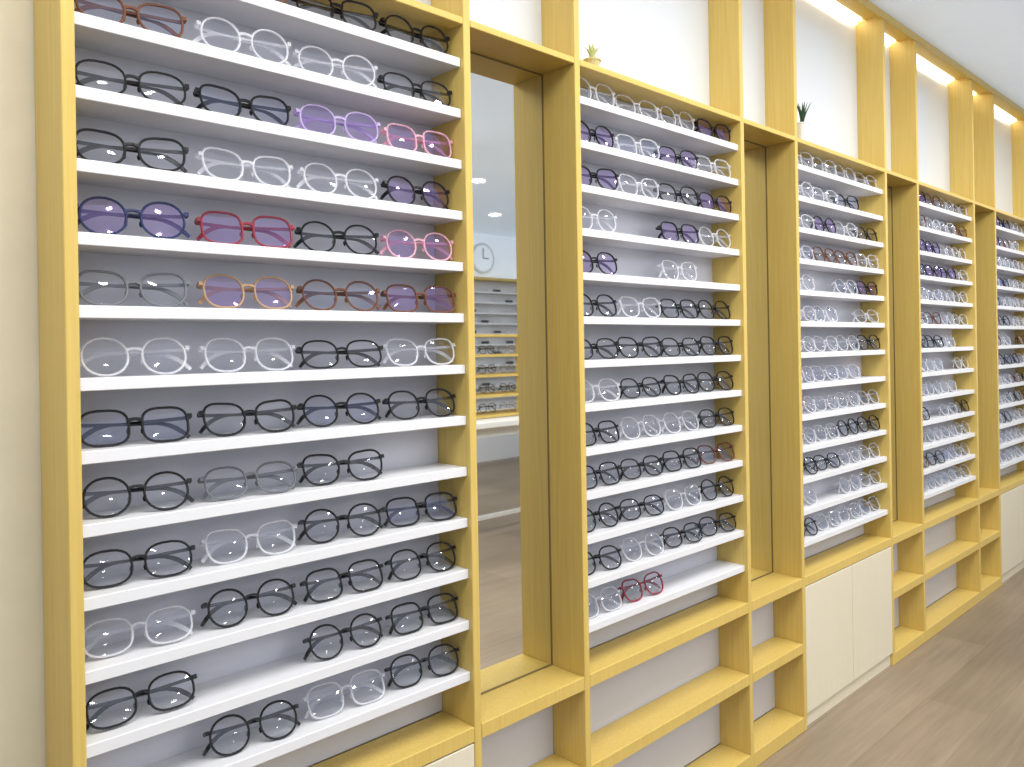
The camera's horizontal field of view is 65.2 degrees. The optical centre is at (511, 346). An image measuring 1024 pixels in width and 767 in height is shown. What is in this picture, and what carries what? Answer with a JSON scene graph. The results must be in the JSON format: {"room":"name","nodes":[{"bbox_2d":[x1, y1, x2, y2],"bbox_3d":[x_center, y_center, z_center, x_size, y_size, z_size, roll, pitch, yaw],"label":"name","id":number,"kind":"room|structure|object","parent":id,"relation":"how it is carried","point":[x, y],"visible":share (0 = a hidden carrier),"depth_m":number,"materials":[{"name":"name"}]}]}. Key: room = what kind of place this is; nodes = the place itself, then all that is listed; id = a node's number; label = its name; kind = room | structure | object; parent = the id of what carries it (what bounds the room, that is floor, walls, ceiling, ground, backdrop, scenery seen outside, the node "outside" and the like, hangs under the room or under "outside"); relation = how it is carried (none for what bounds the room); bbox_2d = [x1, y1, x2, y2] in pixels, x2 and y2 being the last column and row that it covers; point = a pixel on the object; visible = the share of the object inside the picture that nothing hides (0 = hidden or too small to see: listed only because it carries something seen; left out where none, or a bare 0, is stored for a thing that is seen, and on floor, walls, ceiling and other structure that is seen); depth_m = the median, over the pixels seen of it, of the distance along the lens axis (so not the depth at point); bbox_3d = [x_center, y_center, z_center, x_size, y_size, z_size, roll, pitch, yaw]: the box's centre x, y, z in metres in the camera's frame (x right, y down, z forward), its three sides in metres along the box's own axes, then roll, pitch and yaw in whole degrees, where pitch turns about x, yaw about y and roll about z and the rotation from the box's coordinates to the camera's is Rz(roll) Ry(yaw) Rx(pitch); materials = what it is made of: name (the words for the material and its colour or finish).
{"room":"eyeglasses store","nodes":[
{"label":"eyeglasses store","id":0,"kind":"room"},
{"bbox_2d":[0,0,1008,766],"bbox_3d":[1.168,-0.030,3.113,12.000,2.494,0.212,-1,0,-44],"label":"wall","id":1,"kind":"structure","parent":0,"point":[22,678],"depth_m":1.17,"materials":[{"name":"white paint"}]},
{"bbox_2d":[33,0,1023,766],"bbox_3d":[1.509,-0.034,3.208,5.993,2.490,0.139,-1,0,-44],"label":"wall display","id":2,"kind":"object","parent":1,"relation":"attached to","point":[889,110],"visible":0.98,"depth_m":1.82,"materials":[{"name":"yellow laminate"}]},
{"bbox_2d":[74,0,186,37],"bbox_3d":[-0.568,-0.493,1.190,0.162,0.055,0.031,-1,0,-40],"label":"eyeglasses","id":3,"kind":"object","parent":2,"relation":"in","point":[88,5],"visible":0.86,"depth_m":1.20,"materials":[{"name":"brown plastic"}]},
{"bbox_2d":[75,59,188,105],"bbox_3d":[-0.565,-0.390,1.187,0.163,0.052,0.029,-1,0,-38],"label":"eyeglasses","id":4,"kind":"object","parent":2,"relation":"in","point":[90,77],"visible":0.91,"depth_m":1.19,"materials":[{"name":"black plastic"}]},
{"bbox_2d":[76,128,188,172],"bbox_3d":[-0.565,-0.290,1.187,0.162,0.055,0.032,-1,0,-35],"label":"eyeglasses","id":5,"kind":"object","parent":2,"relation":"in","point":[136,148],"visible":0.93,"depth_m":1.19,"materials":[{"name":"black plastic"}]},
{"bbox_2d":[77,196,190,238],"bbox_3d":[-0.562,-0.190,1.186,0.167,0.059,0.031,-1,0,-36],"label":"eyeglasses","id":6,"kind":"object","parent":2,"relation":"in","point":[90,213],"visible":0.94,"depth_m":1.19,"materials":[{"name":"blue"}]},
{"bbox_2d":[79,270,189,306],"bbox_3d":[-0.564,-0.086,1.191,0.162,0.054,0.033,-1,0,-37],"label":"eyeglasses","id":7,"kind":"object","parent":2,"relation":"in","point":[132,284],"visible":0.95,"depth_m":1.19,"materials":[{"name":"grey plastic"}]},
{"bbox_2d":[81,406,191,447],"bbox_3d":[-0.561,0.118,1.192,0.162,0.053,0.034,-1,0,-37],"label":"eyeglasses","id":8,"kind":"object","parent":2,"relation":"in","point":[139,421],"visible":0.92,"depth_m":1.19,"materials":[{"name":"black plastic"}]},
{"bbox_2d":[82,471,193,517],"bbox_3d":[-0.557,0.218,1.188,0.167,0.056,0.035,-1,0,-36],"label":"eyeglasses","id":9,"kind":"object","parent":2,"relation":"in","point":[142,488],"visible":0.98,"depth_m":1.19,"materials":[{"name":"black plastic"}]},
{"bbox_2d":[83,540,194,588],"bbox_3d":[-0.557,0.322,1.191,0.163,0.051,0.032,-1,0,-38],"label":"eyeglasses","id":10,"kind":"object","parent":2,"relation":"in","point":[165,555],"visible":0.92,"depth_m":1.19,"materials":[{"name":"black plastic"}]},
{"bbox_2d":[86,670,196,730],"bbox_3d":[-0.552,0.525,1.192,0.163,0.051,0.035,-1,0,-42],"label":"eyeglasses","id":11,"kind":"object","parent":2,"relation":"in","point":[167,687],"visible":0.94,"depth_m":1.19,"materials":[{"name":"black plastic"}]},
{"bbox_2d":[193,84,290,125],"bbox_3d":[-0.439,-0.394,1.313,0.162,0.055,0.032,-1,0,-41],"label":"eyeglasses","id":12,"kind":"object","parent":2,"relation":"in","point":[197,91],"visible":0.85,"depth_m":1.31,"materials":[{"name":"black plastic"}]},
{"bbox_2d":[194,211,294,247],"bbox_3d":[-0.435,-0.191,1.311,0.162,0.056,0.030,-1,0,-39],"label":"eyeglasses","id":13,"kind":"object","parent":2,"relation":"in","point":[198,220],"visible":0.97,"depth_m":1.31,"materials":[{"name":"red"}]},
{"bbox_2d":[196,274,294,308],"bbox_3d":[-0.434,-0.090,1.313,0.161,0.056,0.032,-1,0,-42],"label":"eyeglasses","id":14,"kind":"object","parent":2,"relation":"in","point":[200,284],"visible":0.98,"depth_m":1.31,"materials":[{"name":"beige"}]},
{"bbox_2d":[197,399,296,436],"bbox_3d":[-0.430,0.115,1.311,0.162,0.053,0.034,-1,0,-38],"label":"eyeglasses","id":15,"kind":"object","parent":2,"relation":"in","point":[201,414],"visible":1,"depth_m":1.31,"materials":[{"name":"black plastic"}]},
{"bbox_2d":[197,461,297,499],"bbox_3d":[-0.429,0.218,1.312,0.163,0.051,0.034,-1,0,-40],"label":"eyeglasses","id":16,"kind":"object","parent":2,"relation":"in","point":[252,475],"visible":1,"depth_m":1.31,"materials":[{"name":"grey"}]},
{"bbox_2d":[200,578,297,627],"bbox_3d":[-0.428,0.419,1.316,0.167,0.055,0.036,-1,0,-41],"label":"eyeglasses","id":17,"kind":"object","parent":2,"relation":"in","point":[257,595],"visible":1,"depth_m":1.31,"materials":[{"name":"black plastic"}]},
{"bbox_2d":[202,700,300,756],"bbox_3d":[-0.423,0.623,1.313,0.167,0.054,0.037,-1,0,-39],"label":"eyeglasses","id":18,"kind":"object","parent":2,"relation":"in","point":[277,714],"visible":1,"depth_m":1.31,"materials":[{"name":"black plastic"}]},
{"bbox_2d":[291,0,378,30],"bbox_3d":[-0.315,-0.600,1.431,0.162,0.056,0.029,-1,0,-36],"label":"eyeglasses","id":19,"kind":"object","parent":2,"relation":"in","point":[331,10],"visible":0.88,"depth_m":1.44,"materials":[{"name":"black"}]},
{"bbox_2d":[293,221,378,254],"bbox_3d":[-0.310,-0.194,1.433,0.167,0.058,0.032,-1,0,-37],"label":"eyeglasses","id":20,"kind":"object","parent":2,"relation":"in","point":[298,231],"visible":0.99,"depth_m":1.43,"materials":[{"name":"black"}]},
{"bbox_2d":[293,104,380,142],"bbox_3d":[-0.310,-0.397,1.430,0.162,0.058,0.029,-1,0,-37],"label":"eyeglasses","id":21,"kind":"object","parent":2,"relation":"in","point":[297,112],"visible":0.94,"depth_m":1.43,"materials":[{"name":"purple"}]},
{"bbox_2d":[295,279,380,310],"bbox_3d":[-0.307,-0.092,1.433,0.167,0.057,0.034,-1,0,-37],"label":"eyeglasses","id":22,"kind":"object","parent":2,"relation":"in","point":[300,289],"visible":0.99,"depth_m":1.43,"materials":[{"name":"brown"}]},
{"bbox_2d":[296,392,381,426],"bbox_3d":[-0.306,0.112,1.435,0.167,0.056,0.035,-1,0,-37],"label":"eyeglasses","id":23,"kind":"object","parent":2,"relation":"in","point":[345,405],"visible":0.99,"depth_m":1.44,"materials":[{"name":"black"}]},
{"bbox_2d":[295,340,382,368],"bbox_3d":[-0.305,0.013,1.432,0.163,0.051,0.032,-1,0,-37],"label":"eyeglasses","id":24,"kind":"object","parent":2,"relation":"in","point":[299,350],"visible":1,"depth_m":1.43,"materials":[{"name":"black"}]},
{"bbox_2d":[297,503,382,543],"bbox_3d":[-0.304,0.315,1.435,0.167,0.057,0.034,-1,0,-35],"label":"eyeglasses","id":25,"kind":"object","parent":2,"relation":"in","point":[313,523],"visible":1,"depth_m":1.43,"materials":[{"name":"black"}]},
{"bbox_2d":[297,449,383,485],"bbox_3d":[-0.303,0.214,1.432,0.162,0.054,0.033,-1,0,-35],"label":"eyeglasses","id":26,"kind":"object","parent":2,"relation":"in","point":[348,462],"visible":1,"depth_m":1.43,"materials":[{"name":"black plastic"}]},
{"bbox_2d":[299,559,383,602],"bbox_3d":[-0.301,0.418,1.438,0.162,0.052,0.036,-1,0,-41],"label":"eyeglasses","id":27,"kind":"object","parent":2,"relation":"in","point":[349,574],"visible":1,"depth_m":1.44,"materials":[{"name":"black plastic"}]},
{"bbox_2d":[302,613,382,660],"bbox_3d":[-0.299,0.519,1.439,0.167,0.054,0.037,-1,0,-43],"label":"eyeglasses","id":28,"kind":"object","parent":2,"relation":"in","point":[364,626],"visible":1,"depth_m":1.44,"materials":[{"name":"black"}]},
{"bbox_2d":[378,15,449,53],"bbox_3d":[-0.186,-0.603,1.552,0.167,0.059,0.030,-1,0,-42],"label":"eyeglasses","id":29,"kind":"object","parent":2,"relation":"in","point":[387,29],"visible":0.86,"depth_m":1.55,"materials":[{"name":"black"}]},
{"bbox_2d":[377,72,451,105],"bbox_3d":[-0.187,-0.498,1.556,0.163,0.052,0.029,-1,0,-39],"label":"eyeglasses","id":30,"kind":"object","parent":2,"relation":"in","point":[412,89],"visible":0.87,"depth_m":1.55,"materials":[{"name":"black"}]},
{"bbox_2d":[380,176,449,208],"bbox_3d":[-0.185,-0.298,1.556,0.167,0.059,0.030,-1,0,-43],"label":"eyeglasses","id":31,"kind":"object","parent":2,"relation":"in","point":[385,184],"visible":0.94,"depth_m":1.56,"materials":[{"name":"black"}]},
{"bbox_2d":[379,229,453,260],"bbox_3d":[-0.181,-0.196,1.553,0.167,0.058,0.031,-1,0,-38],"label":"eyeglasses","id":32,"kind":"object","parent":2,"relation":"in","point":[384,238],"visible":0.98,"depth_m":1.55,"materials":[{"name":"pink"}]},
{"bbox_2d":[380,123,452,157],"bbox_3d":[-0.183,-0.398,1.555,0.162,0.056,0.029,-1,0,-42],"label":"eyeglasses","id":33,"kind":"object","parent":2,"relation":"in","point":[384,131],"visible":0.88,"depth_m":1.55,"materials":[{"name":"pink"}]},
{"bbox_2d":[380,284,455,312],"bbox_3d":[-0.179,-0.093,1.553,0.162,0.055,0.031,-1,0,-37],"label":"eyeglasses","id":34,"kind":"object","parent":2,"relation":"in","point":[384,293],"visible":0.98,"depth_m":1.55,"materials":[{"name":"brown"}]},
{"bbox_2d":[382,388,455,419],"bbox_3d":[-0.177,0.110,1.557,0.161,0.055,0.035,-1,0,-39],"label":"eyeglasses","id":35,"kind":"object","parent":2,"relation":"in","point":[386,400],"visible":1,"depth_m":1.56,"materials":[{"name":"black"}]},
{"bbox_2d":[382,492,456,526],"bbox_3d":[-0.177,0.315,1.557,0.162,0.052,0.036,-1,0,-35],"label":"eyeglasses","id":36,"kind":"object","parent":2,"relation":"in","point":[425,505],"visible":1,"depth_m":1.55,"materials":[{"name":"black"}]},
{"bbox_2d":[384,541,455,580],"bbox_3d":[-0.174,0.416,1.560,0.161,0.053,0.036,-1,0,-42],"label":"eyeglasses","id":37,"kind":"object","parent":2,"relation":"in","point":[390,562],"visible":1,"depth_m":1.56,"materials":[{"name":"black"}]},
{"bbox_2d":[385,593,457,634],"bbox_3d":[-0.171,0.518,1.559,0.162,0.052,0.036,-1,0,-41],"label":"eyeglasses","id":38,"kind":"object","parent":2,"relation":"in","point":[436,606],"visible":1,"depth_m":1.56,"materials":[{"name":"black"}]},
{"bbox_2d":[384,644,458,687],"bbox_3d":[-0.171,0.619,1.558,0.161,0.054,0.035,-1,0,-37],"label":"eyeglasses","id":39,"kind":"object","parent":2,"relation":"in","point":[439,656],"visible":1,"depth_m":1.56,"materials":[{"name":"black"}]},
{"bbox_2d":[583,44,600,65],"bbox_3d":[0.190,-0.688,1.896,0.042,0.060,0.043,-1,0,-44],"label":"succulent plant","id":40,"kind":"object","parent":2,"relation":"in","point":[592,59],"visible":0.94,"depth_m":1.89,"materials":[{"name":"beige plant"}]},
{"bbox_2d":[581,121,613,146],"bbox_3d":[0.190,-0.508,1.919,0.167,0.059,0.029,-1,0,-42],"label":"eyeglasses","id":41,"kind":"object","parent":2,"relation":"in","point":[596,135],"visible":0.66,"depth_m":1.94,"materials":[{"name":"black"}]},
{"bbox_2d":[581,165,618,189],"bbox_3d":[0.192,-0.405,1.914,0.162,0.056,0.030,-1,0,-36],"label":"eyeglasses","id":42,"kind":"object","parent":2,"relation":"in","point":[595,175],"visible":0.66,"depth_m":1.93,"materials":[{"name":"black"}]},
{"bbox_2d":[583,294,616,316],"bbox_3d":[0.196,-0.100,1.921,0.161,0.056,0.032,-1,0,-42],"label":"eyeglasses","id":43,"kind":"object","parent":2,"relation":"in","point":[592,303],"visible":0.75,"depth_m":1.94,"materials":[{"name":"black"}]},
{"bbox_2d":[583,250,617,274],"bbox_3d":[0.195,-0.202,1.918,0.161,0.057,0.031,-1,0,-40],"label":"eyeglasses","id":44,"kind":"object","parent":2,"relation":"in","point":[596,260],"visible":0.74,"depth_m":1.94,"materials":[{"name":"black"}]},
{"bbox_2d":[584,338,618,359],"bbox_3d":[0.195,0.004,1.920,0.163,0.051,0.032,-1,0,-38],"label":"eyeglasses","id":45,"kind":"object","parent":2,"relation":"in","point":[595,346],"visible":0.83,"depth_m":1.94,"materials":[{"name":"black"}]},
{"bbox_2d":[586,420,619,446],"bbox_3d":[0.201,0.206,1.920,0.162,0.053,0.034,-1,0,-41],"label":"eyeglasses","id":46,"kind":"object","parent":2,"relation":"in","point":[597,429],"visible":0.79,"depth_m":1.94,"materials":[{"name":"black"}]},
{"bbox_2d":[586,461,619,489],"bbox_3d":[0.203,0.308,1.920,0.162,0.054,0.034,-1,0,-42],"label":"eyeglasses","id":47,"kind":"object","parent":2,"relation":"in","point":[599,471],"visible":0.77,"depth_m":1.94,"materials":[{"name":"black"}]},
{"bbox_2d":[587,502,618,532],"bbox_3d":[0.202,0.408,1.922,0.167,0.055,0.036,-1,0,-42],"label":"eyeglasses","id":48,"kind":"object","parent":2,"relation":"in","point":[598,512],"visible":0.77,"depth_m":1.94,"materials":[{"name":"black"}]},
{"bbox_2d":[588,545,621,575],"bbox_3d":[0.203,0.511,1.920,0.162,0.053,0.036,-1,0,-36],"label":"eyeglasses","id":49,"kind":"object","parent":2,"relation":"in","point":[618,551],"visible":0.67,"depth_m":1.94,"materials":[{"name":"black"}]},
{"bbox_2d":[613,336,661,357],"bbox_3d":[0.324,0.001,2.039,0.162,0.054,0.032,-1,0,-36],"label":"eyeglasses","id":50,"kind":"object","parent":2,"relation":"in","point":[639,344],"visible":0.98,"depth_m":2.04,"materials":[{"name":"black"}]},
{"bbox_2d":[615,377,660,398],"bbox_3d":[0.326,0.104,2.043,0.163,0.051,0.033,-1,0,-41],"label":"eyeglasses","id":51,"kind":"object","parent":2,"relation":"in","point":[623,388],"visible":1,"depth_m":2.04,"materials":[{"name":"black"}]},
{"bbox_2d":[616,494,663,519],"bbox_3d":[0.330,0.408,2.041,0.163,0.051,0.033,-1,0,-37],"label":"eyeglasses","id":52,"kind":"object","parent":2,"relation":"in","point":[643,503],"visible":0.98,"depth_m":2.04,"materials":[{"name":"black"}]},
{"bbox_2d":[617,571,663,601],"bbox_3d":[0.333,0.612,2.044,0.162,0.051,0.037,-1,0,-41],"label":"eyeglasses","id":53,"kind":"object","parent":2,"relation":"in","point":[624,589],"visible":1,"depth_m":2.04,"materials":[{"name":"red"}]},
{"bbox_2d":[618,455,662,479],"bbox_3d":[0.329,0.307,2.042,0.163,0.051,0.034,-1,0,-39],"label":"eyeglasses","id":54,"kind":"object","parent":2,"relation":"in","point":[624,468],"visible":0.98,"depth_m":2.04,"materials":[{"name":"black"}]},
{"bbox_2d":[653,183,698,205],"bbox_3d":[0.445,-0.409,2.159,0.162,0.057,0.031,-1,0,-35],"label":"eyeglasses","id":55,"kind":"object","parent":2,"relation":"in","point":[660,193],"visible":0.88,"depth_m":2.16,"materials":[{"name":"black"}]},
{"bbox_2d":[653,146,698,168],"bbox_3d":[0.444,-0.509,2.159,0.163,0.053,0.027,-1,0,-37],"label":"eyeglasses","id":56,"kind":"object","parent":2,"relation":"in","point":[657,151],"visible":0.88,"depth_m":2.16,"materials":[{"name":"black"}]},
{"bbox_2d":[655,299,697,318],"bbox_3d":[0.449,-0.103,2.164,0.162,0.054,0.033,-1,0,-40],"label":"eyeglasses","id":57,"kind":"object","parent":2,"relation":"in","point":[659,305],"visible":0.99,"depth_m":2.16,"materials":[{"name":"black"}]},
{"bbox_2d":[655,221,698,243],"bbox_3d":[0.449,-0.307,2.160,0.162,0.056,0.029,-1,0,-39],"label":"eyeglasses","id":58,"kind":"object","parent":2,"relation":"in","point":[659,227],"visible":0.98,"depth_m":2.16,"materials":[{"name":"black"}]},
{"bbox_2d":[657,337,699,356],"bbox_3d":[0.453,0.000,2.161,0.163,0.051,0.032,-1,0,-39],"label":"eyeglasses","id":59,"kind":"object","parent":2,"relation":"in","point":[683,345],"visible":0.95,"depth_m":2.16,"materials":[{"name":"black"}]},
{"bbox_2d":[660,374,699,394],"bbox_3d":[0.456,0.100,2.163,0.162,0.054,0.034,-1,0,-42],"label":"eyeglasses","id":60,"kind":"object","parent":2,"relation":"in","point":[682,380],"visible":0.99,"depth_m":2.16,"materials":[{"name":"black"}]},
{"bbox_2d":[659,447,701,471],"bbox_3d":[0.457,0.303,2.163,0.162,0.054,0.033,-1,0,-39],"label":"eyeglasses","id":61,"kind":"object","parent":2,"relation":"in","point":[665,460],"visible":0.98,"depth_m":2.16,"materials":[{"name":"black"}]},
{"bbox_2d":[658,522,702,547],"bbox_3d":[0.459,0.508,2.163,0.163,0.051,0.034,-1,0,-38],"label":"eyeglasses","id":62,"kind":"object","parent":2,"relation":"in","point":[665,537],"visible":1,"depth_m":2.16,"materials":[{"name":"black"}]},
{"bbox_2d":[692,118,730,141],"bbox_3d":[0.571,-0.614,2.283,0.162,0.056,0.028,-1,0,-39],"label":"eyeglasses","id":63,"kind":"object","parent":2,"relation":"in","point":[714,130],"visible":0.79,"depth_m":2.28,"materials":[{"name":"black"}]},
{"bbox_2d":[693,300,730,318],"bbox_3d":[0.575,-0.106,2.289,0.161,0.056,0.034,-1,0,-42],"label":"eyeglasses","id":64,"kind":"object","parent":2,"relation":"in","point":[715,308],"visible":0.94,"depth_m":2.29,"materials":[{"name":"black"}]},
{"bbox_2d":[694,192,731,212],"bbox_3d":[0.575,-0.410,2.282,0.164,0.053,0.027,-1,0,-42],"label":"eyeglasses","id":65,"kind":"object","parent":2,"relation":"in","point":[713,203],"visible":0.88,"depth_m":2.28,"materials":[{"name":"black"}]},
{"bbox_2d":[693,442,734,463],"bbox_3d":[0.582,0.302,2.286,0.162,0.051,0.036,-1,0,-37],"label":"eyeglasses","id":66,"kind":"object","parent":2,"relation":"in","point":[730,446],"visible":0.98,"depth_m":2.29,"materials":[{"name":"brown"}]},
{"bbox_2d":[695,336,732,354],"bbox_3d":[0.581,-0.004,2.284,0.162,0.055,0.032,-1,0,-41],"label":"eyeglasses","id":67,"kind":"object","parent":2,"relation":"in","point":[714,343],"visible":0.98,"depth_m":2.28,"materials":[{"name":"black"}]},
{"bbox_2d":[694,407,734,427],"bbox_3d":[0.582,0.201,2.285,0.163,0.051,0.032,-1,0,-39],"label":"eyeglasses","id":68,"kind":"object","parent":2,"relation":"in","point":[715,415],"visible":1,"depth_m":2.28,"materials":[{"name":"black"}]},
{"bbox_2d":[695,371,733,391],"bbox_3d":[0.578,0.097,2.286,0.161,0.055,0.033,-1,0,-37],"label":"eyeglasses","id":69,"kind":"object","parent":2,"relation":"in","point":[715,378],"visible":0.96,"depth_m":2.29,"materials":[{"name":"black"}]},
{"bbox_2d":[696,476,733,499],"bbox_3d":[0.584,0.402,2.284,0.167,0.056,0.035,-1,0,-40],"label":"eyeglasses","id":70,"kind":"object","parent":2,"relation":"in","point":[731,480],"visible":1,"depth_m":2.28,"materials":[{"name":"black"}]},
{"bbox_2d":[694,512,735,535],"bbox_3d":[0.585,0.506,2.285,0.163,0.051,0.034,-1,0,-37],"label":"eyeglasses","id":71,"kind":"object","parent":2,"relation":"in","point":[718,520],"visible":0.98,"depth_m":2.29,"materials":[{"name":"black"}]},
{"bbox_2d":[797,102,811,140],"bbox_3d":[0.954,-0.741,2.641,0.052,0.140,0.052,-1,0,-8],"label":"succulent plant","id":72,"kind":"object","parent":2,"relation":"in","point":[802,127],"visible":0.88,"depth_m":2.62,"materials":[{"name":"green plant"}]},
{"bbox_2d":[803,457,817,474],"bbox_3d":[0.961,0.396,2.646,0.167,0.055,0.036,-1,0,-36],"label":"eyeglasses","id":73,"kind":"object","parent":2,"relation":"in","point":[813,461],"visible":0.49,"depth_m":2.68,"materials":[{"name":"black"}]},
{"bbox_2d":[804,517,817,536],"bbox_3d":[0.965,0.599,2.648,0.167,0.055,0.036,-1,0,-40],"label":"eyeglasses","id":74,"kind":"object","parent":2,"relation":"in","point":[813,521],"visible":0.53,"depth_m":2.68,"materials":[{"name":"black"}]},
{"bbox_2d":[809,216,835,232],"bbox_3d":[1.077,-0.421,2.768,0.167,0.059,0.030,-1,0,-42],"label":"eyeglasses","id":75,"kind":"object","parent":2,"relation":"in","point":[823,223],"visible":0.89,"depth_m":2.77,"materials":[{"name":"black"}]},
{"bbox_2d":[809,246,836,262],"bbox_3d":[1.078,-0.317,2.769,0.162,0.055,0.031,-1,0,-41],"label":"eyeglasses","id":76,"kind":"object","parent":2,"relation":"in","point":[825,256],"visible":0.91,"depth_m":2.76,"materials":[{"name":"brown"}]},
{"bbox_2d":[809,452,840,469],"bbox_3d":[1.087,0.396,2.770,0.163,0.051,0.034,-1,0,-38],"label":"eyeglasses","id":77,"kind":"object","parent":2,"relation":"in","point":[836,456],"visible":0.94,"depth_m":2.77,"materials":[{"name":"black"}]},
{"bbox_2d":[829,193,858,209],"bbox_3d":[1.202,-0.523,2.888,0.162,0.055,0.030,-1,0,-36],"label":"eyeglasses","id":78,"kind":"object","parent":2,"relation":"in","point":[846,201],"visible":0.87,"depth_m":2.89,"materials":[{"name":"black"}]},
{"bbox_2d":[831,250,856,265],"bbox_3d":[1.204,-0.319,2.893,0.162,0.055,0.032,-1,0,-41],"label":"eyeglasses","id":79,"kind":"object","parent":2,"relation":"in","point":[843,257],"visible":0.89,"depth_m":2.89,"materials":[{"name":"brown"}]},
{"bbox_2d":[833,418,858,435],"bbox_3d":[1.213,0.290,2.895,0.167,0.056,0.034,-1,0,-43],"label":"eyeglasses","id":80,"kind":"object","parent":2,"relation":"in","point":[854,422],"visible":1,"depth_m":2.89,"materials":[{"name":"black"}]},
{"bbox_2d":[852,281,877,295],"bbox_3d":[1.332,-0.220,3.014,0.162,0.056,0.030,-1,0,-40],"label":"eyeglasses","id":81,"kind":"object","parent":2,"relation":"in","point":[867,286],"visible":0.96,"depth_m":3.01,"materials":[{"name":"black"}]},
{"bbox_2d":[852,226,877,241],"bbox_3d":[1.330,-0.423,3.013,0.162,0.055,0.031,-1,0,-40],"label":"eyeglasses","id":82,"kind":"object","parent":2,"relation":"in","point":[855,229],"visible":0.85,"depth_m":3.01,"materials":[{"name":"black"}]},
{"bbox_2d":[853,335,879,349],"bbox_3d":[1.337,-0.018,3.011,0.162,0.057,0.031,-1,0,-37],"label":"eyeglasses","id":83,"kind":"object","parent":2,"relation":"in","point":[877,339],"visible":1,"depth_m":3.01,"materials":[{"name":"black"}]},
{"bbox_2d":[855,415,879,431],"bbox_3d":[1.340,0.287,3.013,0.167,0.057,0.034,-1,0,-38],"label":"eyeglasses","id":84,"kind":"object","parent":2,"relation":"in","point":[877,419],"visible":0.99,"depth_m":3.01,"materials":[{"name":"black"}]},
{"bbox_2d":[920,194,940,207],"bbox_3d":[1.831,-0.636,3.495,0.162,0.058,0.028,-1,0,-38],"label":"eyeglasses","id":85,"kind":"object","parent":2,"relation":"in","point":[932,200],"visible":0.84,"depth_m":3.50,"materials":[{"name":"brown"}]},
{"bbox_2d":[922,241,939,253],"bbox_3d":[1.834,-0.433,3.499,0.162,0.058,0.029,-1,0,-43],"label":"eyeglasses","id":86,"kind":"object","parent":2,"relation":"in","point":[932,247],"visible":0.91,"depth_m":3.50,"materials":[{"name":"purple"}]},
{"bbox_2d":[921,312,941,323],"bbox_3d":[1.835,-0.126,3.500,0.162,0.055,0.032,-1,0,-39],"label":"eyeglasses","id":87,"kind":"object","parent":2,"relation":"in","point":[923,315],"visible":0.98,"depth_m":3.50,"materials":[{"name":"brown"}]},
{"bbox_2d":[921,265,941,277],"bbox_3d":[1.836,-0.330,3.495,0.162,0.055,0.031,-1,0,-38],"label":"eyeglasses","id":88,"kind":"object","parent":2,"relation":"in","point":[933,270],"visible":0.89,"depth_m":3.50,"materials":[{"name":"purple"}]},
{"bbox_2d":[921,335,943,347],"bbox_3d":[1.839,-0.025,3.496,0.162,0.054,0.033,-1,0,-36],"label":"eyeglasses","id":89,"kind":"object","parent":2,"relation":"in","point":[933,340],"visible":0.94,"depth_m":3.49,"materials":[{"name":"black"}]},
{"bbox_2d":[923,450,944,464],"bbox_3d":[1.848,0.484,3.497,0.162,0.054,0.036,-1,0,-38],"label":"eyeglasses","id":90,"kind":"object","parent":2,"relation":"in","point":[941,453],"visible":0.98,"depth_m":3.50,"materials":[{"name":"black"}]},
{"bbox_2d":[935,267,955,278],"bbox_3d":[1.962,-0.332,3.617,0.162,0.055,0.030,-1,0,-36],"label":"eyeglasses","id":91,"kind":"object","parent":2,"relation":"in","point":[953,271],"visible":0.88,"depth_m":3.62,"materials":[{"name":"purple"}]},
{"bbox_2d":[947,225,966,236],"bbox_3d":[2.083,-0.539,3.741,0.167,0.059,0.030,-1,0,-36],"label":"eyeglasses","id":92,"kind":"object","parent":2,"relation":"in","point":[950,228],"visible":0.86,"depth_m":3.74,"materials":[{"name":"brown"}]},
{"bbox_2d":[951,399,968,412],"bbox_3d":[2.099,0.276,3.743,0.161,0.055,0.034,-1,0,-40],"label":"eyeglasses","id":93,"kind":"object","parent":2,"relation":"in","point":[961,403],"visible":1,"depth_m":3.73,"materials":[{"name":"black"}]},
{"bbox_2d":[998,315,1009,325],"bbox_3d":[2.593,-0.140,4.229,0.161,0.056,0.033,-1,0,-39],"label":"eyeglasses","id":94,"kind":"object","parent":2,"relation":"in","point":[1001,319],"visible":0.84,"depth_m":4.23,"materials":[{"name":"black"}]},
{"bbox_2d":[998,354,1011,364],"bbox_3d":[2.598,0.064,4.225,0.167,0.056,0.035,-1,0,-36],"label":"eyeglasses","id":95,"kind":"object","parent":2,"relation":"in","point":[1004,357],"visible":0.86,"depth_m":4.23,"materials":[{"name":"black"}]},
{"bbox_2d":[1004,372,1020,381],"bbox_3d":[2.724,0.166,4.350,0.163,0.051,0.032,-1,0,-38],"label":"eyeglasses","id":96,"kind":"object","parent":2,"relation":"in","point":[1013,376],"visible":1,"depth_m":4.34,"materials":[{"name":"brown"}]},
{"bbox_2d":[1007,353,1019,363],"bbox_3d":[2.724,0.062,4.352,0.161,0.054,0.035,-1,0,-42],"label":"eyeglasses","id":97,"kind":"object","parent":2,"relation":"in","point":[1012,356],"visible":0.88,"depth_m":4.35,"materials":[{"name":"black"}]},
{"bbox_2d":[1006,390,1021,400],"bbox_3d":[2.729,0.265,4.349,0.161,0.055,0.034,-1,0,-39],"label":"eyeglasses","id":98,"kind":"object","parent":2,"relation":"in","point":[1014,394],"visible":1,"depth_m":4.34,"materials":[{"name":"black"}]},
{"bbox_2d":[757,568,1023,766],"bbox_3d":[3.035,1.211,1.194,12.000,0.050,5.539,-1,0,-44],"label":"floor","id":99,"kind":"structure","parent":0,"point":[957,699],"depth_m":2.68,"materials":[{"name":"brown wood"}]},
{"bbox_2d":[869,0,1023,108],"bbox_3d":[2.993,-1.346,1.194,12.000,0.076,5.539,-1,0,-44],"label":"ceiling","id":100,"kind":"structure","parent":0,"point":[985,37],"depth_m":3.27,"materials":[{"name":"white paint"}]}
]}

